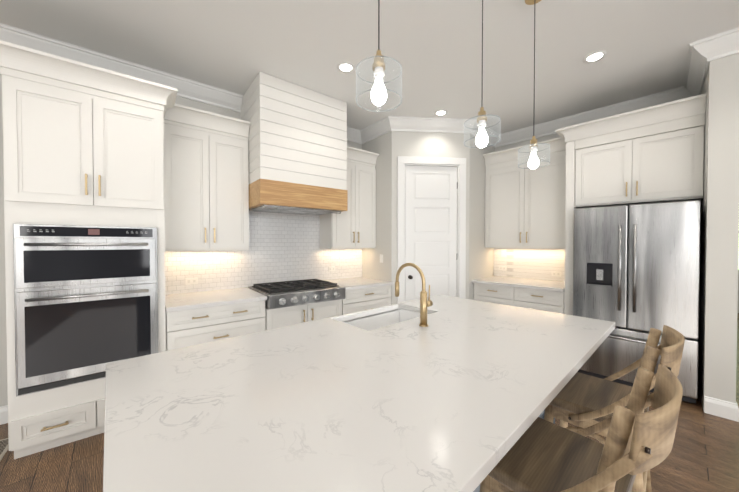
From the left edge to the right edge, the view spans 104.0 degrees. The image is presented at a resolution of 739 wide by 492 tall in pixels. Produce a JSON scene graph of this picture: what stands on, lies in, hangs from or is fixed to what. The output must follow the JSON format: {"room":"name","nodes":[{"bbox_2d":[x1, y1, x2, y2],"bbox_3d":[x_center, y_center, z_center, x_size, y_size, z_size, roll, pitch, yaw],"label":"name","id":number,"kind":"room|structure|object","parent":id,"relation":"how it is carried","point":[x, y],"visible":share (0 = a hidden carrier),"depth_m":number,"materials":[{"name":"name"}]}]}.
{"room":"kitchen","nodes":[
{"label":"kitchen","id":0,"kind":"room"},
{"bbox_2d":[0,74,371,406],"bbox_3d":[-2.867,-0.149,2.424,7.112,3.120,0.636,-1,1,-42],"label":"wall","id":1,"kind":"structure","parent":0,"point":[366,252],"depth_m":2.31,"materials":[{"name":"grey paint"}]},
{"bbox_2d":[0,405,7,424],"bbox_3d":[-4.159,1.356,1.332,3.506,0.140,0.261,-1,1,-42],"label":"baseboard","id":2,"kind":"structure","parent":1,"relation":"attached to","point":[3,409],"depth_m":2.30,"materials":[{"name":"white wood"}]},
{"bbox_2d":[172,116,207,251],"bbox_3d":[-1.856,-0.579,2.884,0.378,1.234,0.394,-1,1,-42],"label":"upper cabinet","id":3,"kind":"object","parent":1,"relation":"attached to","point":[189,137],"depth_m":2.79,"materials":[{"name":"white wood"}]},
{"bbox_2d":[185,278,197,284],"bbox_3d":[-1.900,0.366,3.082,0.115,0.070,0.006,-1,1,-38],"label":"electrical outlet","id":4,"kind":"object","parent":1,"relation":"attached to","point":[189,281],"visible":1,"depth_m":3.08,"materials":[{"name":"white plastic"}]},
{"bbox_2d":[208,124,251,251],"bbox_3d":[-1.564,-0.583,3.143,0.403,1.234,0.401,-1,1,-42],"label":"upper cabinet","id":5,"kind":"object","parent":1,"relation":"attached to","point":[229,215],"depth_m":2.99,"materials":[{"name":"white wood"}]},
{"bbox_2d":[241,72,347,215],"bbox_3d":[-0.888,-1.060,3.419,1.028,1.322,0.712,-1,1,-38],"label":"range hood","id":6,"kind":"object","parent":1,"relation":"attached to","point":[297,151],"visible":0.92,"depth_m":3.08,"materials":[{"name":"white wood"}]},
{"bbox_2d":[328,266,334,271],"bbox_3d":[-0.541,0.316,4.147,0.115,0.070,0.006,-1,1,-38],"label":"electrical outlet","id":7,"kind":"object","parent":1,"relation":"attached to","point":[331,268],"visible":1,"depth_m":4.14,"materials":[{"name":"white plastic"}]},
{"bbox_2d":[320,156,355,251],"bbox_3d":[-0.451,-0.595,3.987,0.369,1.234,0.392,-1,1,-42],"label":"upper cabinet","id":8,"kind":"object","parent":1,"relation":"attached to","point":[337,231],"depth_m":3.91,"materials":[{"name":"white wood"}]},
{"bbox_2d":[356,156,375,247],"bbox_3d":[-0.165,-0.598,4.239,0.393,1.234,0.400,-1,1,-42],"label":"upper cabinet","id":9,"kind":"object","parent":1,"relation":"attached to","point":[365,169],"depth_m":4.10,"materials":[{"name":"white wood"}]},
{"bbox_2d":[0,23,738,147],"bbox_3d":[-0.842,-1.621,1.570,8.819,0.150,4.293,-1,1,-42],"label":"crown molding","id":10,"kind":"structure","parent":1,"relation":"attached to","point":[702,53],"depth_m":3.09,"materials":[{"name":"white wood"}]},
{"bbox_2d":[176,211,361,295],"bbox_3d":[-1.113,0.022,3.705,2.529,0.910,0.187,-1,1,-42],"label":"backsplash","id":11,"kind":"structure","parent":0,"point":[285,247],"depth_m":3.61,"materials":[{"name":"white tile"}]},
{"bbox_2d":[0,313,738,491],"bbox_3d":[2.917,1.475,1.426,17.000,0.100,11.000,-1,1,-42],"label":"floor","id":12,"kind":"structure","parent":0,"point":[703,455],"depth_m":1.90,"materials":[{"name":"brown wood"}]},
{"bbox_2d":[0,438,8,460],"bbox_3d":[-2.563,1.413,1.960,0.130,0.007,0.400,-1,1,-38],"label":"rug","id":13,"kind":"object","parent":12,"relation":"in","point":[4,445],"visible":0.75,"depth_m":2.03,"materials":[{"name":"beige"}]},
{"bbox_2d":[0,56,99,458],"bbox_3d":[-2.399,0.120,2.231,0.419,2.583,0.768,-1,1,-42],"label":"tall cabinet","id":14,"kind":"object","parent":12,"relation":"on","point":[84,144],"depth_m":1.96,"materials":[{"name":"white wood"}]},
{"bbox_2d":[96,84,175,433],"bbox_3d":[-2.070,0.116,2.528,0.468,2.583,0.768,-1,1,-42],"label":"tall cabinet","id":15,"kind":"object","parent":12,"relation":"on","point":[136,185],"depth_m":2.26,"materials":[{"name":"white wood"}]},
{"bbox_2d":[13,224,158,396],"bbox_3d":[-1.986,0.409,2.078,0.750,1.125,0.098,-1,1,-38],"label":"wall oven","id":16,"kind":"object","parent":15,"relation":"in","point":[85,303],"visible":0.96,"depth_m":2.03,"materials":[{"name":"silver metal"}]},
{"bbox_2d":[164,300,267,350],"bbox_3d":[-1.578,0.966,2.928,0.866,0.872,0.735,-1,1,-42],"label":"base cabinet","id":17,"kind":"object","parent":12,"relation":"on","point":[181,329],"depth_m":2.61,"materials":[{"name":"white wood"}]},
{"bbox_2d":[164,288,266,311],"bbox_3d":[-1.560,0.510,2.897,0.872,0.039,0.773,-1,1,-42],"label":"countertop","id":18,"kind":"structure","parent":17,"relation":"on","point":[242,295],"depth_m":2.71,"materials":[{"name":"white stone"}]},
{"bbox_2d":[248,279,344,308],"bbox_3d":[-0.845,0.525,3.395,0.900,0.173,0.782,-1,1,-38],"label":"range","id":19,"kind":"object","parent":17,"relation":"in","point":[290,293],"visible":1,"depth_m":3.17,"materials":[{"name":"silver metal"}]},
{"bbox_2d":[264,304,307,330],"bbox_3d":[-1.081,1.010,3.301,0.451,0.773,0.733,-1,1,-42],"label":"base cabinet","id":20,"kind":"object","parent":12,"relation":"on","point":[292,315],"depth_m":3.04,"materials":[{"name":"white wood"}]},
{"bbox_2d":[308,299,343,321],"bbox_3d":[-0.726,1.005,3.617,0.499,0.773,0.740,-1,1,-42],"label":"base cabinet","id":21,"kind":"object","parent":12,"relation":"on","point":[327,309],"depth_m":3.34,"materials":[{"name":"white wood"}]},
{"bbox_2d":[344,284,393,314],"bbox_3d":[-0.220,0.950,3.992,0.836,0.872,0.732,-1,1,-42],"label":"base cabinet","id":22,"kind":"object","parent":12,"relation":"on","point":[367,298],"depth_m":3.70,"materials":[{"name":"white wood"}]},
{"bbox_2d":[324,276,393,291],"bbox_3d":[-0.203,0.494,3.961,0.842,0.039,0.770,-1,1,-42],"label":"countertop","id":23,"kind":"structure","parent":22,"relation":"on","point":[354,285],"depth_m":3.83,"materials":[{"name":"white stone"}]},
{"bbox_2d":[474,285,511,305],"bbox_3d":[1.952,0.947,4.221,0.767,0.872,0.582,-1,1,-42],"label":"base cabinet","id":24,"kind":"object","parent":12,"relation":"on","point":[498,294],"depth_m":3.94,"materials":[{"name":"white wood"}]},
{"bbox_2d":[475,411,554,491],"bbox_3d":[0.146,0.985,1.719,2.398,0.872,1.030,-1,1,-42],"label":"kitchen island","id":25,"kind":"object","parent":12,"relation":"on","point":[541,416],"depth_m":2.01,"materials":[{"name":"grey"}]},
{"bbox_2d":[103,295,614,491],"bbox_3d":[0.244,0.529,1.604,2.530,0.040,1.392,-1,1,-42],"label":"island countertop","id":26,"kind":"structure","parent":25,"relation":"on","point":[321,405],"depth_m":0.97,"materials":[{"name":"white stone"}]},
{"bbox_2d":[331,304,427,330],"bbox_3d":[0.128,0.641,2.136,0.790,0.268,0.472,-1,1,-42],"label":"sink","id":27,"kind":"object","parent":26,"relation":"in","point":[373,319],"visible":0.17,"depth_m":2.36,"materials":[{"name":"white ceramic"}]},
{"bbox_2d":[395,263,432,326],"bbox_3d":[0.290,0.304,1.944,0.100,0.398,0.276,-1,1,-42],"label":"faucet","id":28,"kind":"object","parent":26,"relation":"on","point":[425,303],"visible":1,"depth_m":1.84,"materials":[{"name":"gold metal"}]},
{"bbox_2d":[512,289,563,313],"bbox_3d":[2.333,0.953,3.800,0.767,0.872,0.552,-1,1,-42],"label":"base cabinet","id":29,"kind":"object","parent":12,"relation":"on","point":[536,299],"depth_m":3.56,"materials":[{"name":"white wood"}]},
{"bbox_2d":[472,277,563,292],"bbox_3d":[2.117,0.494,3.988,0.805,0.039,1.138,-1,1,-42],"label":"countertop","id":30,"kind":"structure","parent":29,"relation":"on","point":[512,282],"depth_m":3.86,"materials":[{"name":"white stone"}]},
{"bbox_2d":[480,364,682,491],"bbox_3d":[0.705,0.922,1.026,0.526,1.022,0.543,-1,1,-42],"label":"stool","id":31,"kind":"object","parent":12,"relation":"on","point":[542,455],"visible":0.9,"depth_m":0.96,"materials":[{"name":"brown wood"}]},
{"bbox_2d":[544,325,684,491],"bbox_3d":[1.215,0.915,1.487,0.526,1.022,0.543,-1,1,-42],"label":"stool","id":32,"kind":"object","parent":12,"relation":"on","point":[582,400],"visible":0.58,"depth_m":1.43,"materials":[{"name":"brown wood"}]},
{"bbox_2d":[560,109,704,314],"bbox_3d":[2.896,0.098,3.234,0.764,2.598,1.081,-1,1,-42],"label":"tall cabinet","id":33,"kind":"object","parent":12,"relation":"on","point":[653,154],"depth_m":3.00,"materials":[{"name":"white wood"}]},
{"bbox_2d":[573,200,700,402],"bbox_3d":[2.826,0.486,3.110,0.942,1.830,0.945,-1,1,-42],"label":"fridge","id":34,"kind":"object","parent":12,"relation":"on","point":[636,272],"visible":0.79,"depth_m":2.78,"materials":[{"name":"grey metal"}]},
{"bbox_2d":[0,0,738,133],"bbox_3d":[2.917,-1.744,1.380,17.000,0.100,11.000,-1,1,-42],"label":"ceiling","id":35,"kind":"structure","parent":0,"point":[433,48],"depth_m":2.44,"materials":[{"name":"white paint"}]},
{"bbox_2d":[337,62,354,72],"bbox_3d":[-0.227,-1.711,2.757,0.170,0.005,0.170,-1,1,-42],"label":"recessed light","id":36,"kind":"object","parent":35,"relation":"in","point":[345,67],"visible":1,"depth_m":2.75,"materials":[{"name":"white"}]},
{"bbox_2d":[356,0,401,111],"bbox_3d":[0.039,-1.139,1.188,0.193,1.103,0.193,-1,1,-42],"label":"pendant light","id":37,"kind":"object","parent":35,"relation":"hanging from","point":[378,94],"visible":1,"depth_m":1.18,"materials":[{"name":"clear glass"}]},
{"bbox_2d":[434,110,447,115],"bbox_3d":[0.921,-1.725,3.722,0.170,0.005,0.170,-1,1,-42],"label":"recessed light","id":38,"kind":"object","parent":35,"relation":"in","point":[440,112],"visible":1,"depth_m":3.73,"materials":[{"name":"white"}]},
{"bbox_2d":[464,0,500,147],"bbox_3d":[0.626,-1.125,1.602,0.193,1.143,0.193,-1,1,-42],"label":"pendant light","id":39,"kind":"object","parent":35,"relation":"hanging from","point":[481,140],"visible":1,"depth_m":1.59,"materials":[{"name":"clear glass"}]},
{"bbox_2d":[518,0,549,168],"bbox_3d":[1.114,-1.115,1.951,0.193,1.173,0.193,-1,1,-42],"label":"pendant light","id":40,"kind":"object","parent":35,"relation":"hanging from","point":[533,162],"visible":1,"depth_m":1.95,"materials":[{"name":"clear glass"}]},
{"bbox_2d":[583,51,606,62],"bbox_3d":[2.031,-1.708,2.601,0.170,0.005,0.170,-1,1,-42],"label":"recessed light","id":41,"kind":"object","parent":35,"relation":"in","point":[594,57],"visible":1,"depth_m":2.60,"materials":[{"name":"white"}]},
{"bbox_2d":[372,131,459,304],"bbox_3d":[0.658,-0.179,4.515,0.390,3.120,1.408,-1,1,-42],"label":"wall","id":42,"kind":"structure","parent":0,"point":[409,144],"depth_m":4.00,"materials":[{"name":"grey paint"}]},
{"bbox_2d":[397,156,465,303],"bbox_3d":[0.861,0.076,4.029,0.966,2.622,0.158,0,1,-5],"label":"pantry door","id":43,"kind":"structure","parent":42,"relation":"in","point":[431,218],"depth_m":4.02,"materials":[{"name":"white wood"}]},
{"bbox_2d":[484,133,564,281],"bbox_3d":[2.389,-0.178,4.400,0.247,3.120,1.136,-1,1,-42],"label":"wall","id":44,"kind":"structure","parent":0,"point":[488,252],"depth_m":4.44,"materials":[{"name":"grey paint"}]},
{"bbox_2d":[499,266,505,270],"bbox_3d":[2.095,0.335,4.545,0.010,0.070,0.115,-1,1,-42],"label":"electrical outlet","id":45,"kind":"object","parent":44,"relation":"attached to","point":[502,268],"visible":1,"depth_m":4.54,"materials":[{"name":"white plastic"}]},
{"bbox_2d":[501,250,505,256],"bbox_3d":[2.107,0.101,4.529,0.010,0.115,0.070,-1,1,-42],"label":"electrical outlet","id":46,"kind":"object","parent":44,"relation":"attached to","point":[503,253],"visible":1,"depth_m":4.53,"materials":[{"name":"white plastic"}]},
{"bbox_2d":[484,137,571,248],"bbox_3d":[2.220,-0.615,4.011,0.712,1.274,1.218,-1,1,-42],"label":"upper cabinet","id":47,"kind":"object","parent":44,"relation":"attached to","point":[522,206],"depth_m":4.01,"materials":[{"name":"white wood"}]},
{"bbox_2d":[552,271,560,276],"bbox_3d":[2.606,0.378,4.027,0.010,0.070,0.115,-1,1,-42],"label":"electrical outlet","id":48,"kind":"object","parent":44,"relation":"attached to","point":[556,273],"visible":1,"depth_m":4.02,"materials":[{"name":"white plastic"}]},
{"bbox_2d":[697,53,738,410],"bbox_3d":[3.206,-0.153,2.673,0.822,3.120,0.210,-1,1,-42],"label":"wall","id":49,"kind":"structure","parent":0,"point":[718,285],"depth_m":2.40,"materials":[{"name":"grey paint"}]},
{"bbox_2d":[716,399,738,421],"bbox_3d":[3.350,1.336,2.721,1.103,0.140,0.090,-1,1,-42],"label":"baseboard","id":50,"kind":"structure","parent":49,"relation":"attached to","point":[722,408],"depth_m":2.36,"materials":[{"name":"white wood"}]}
]}

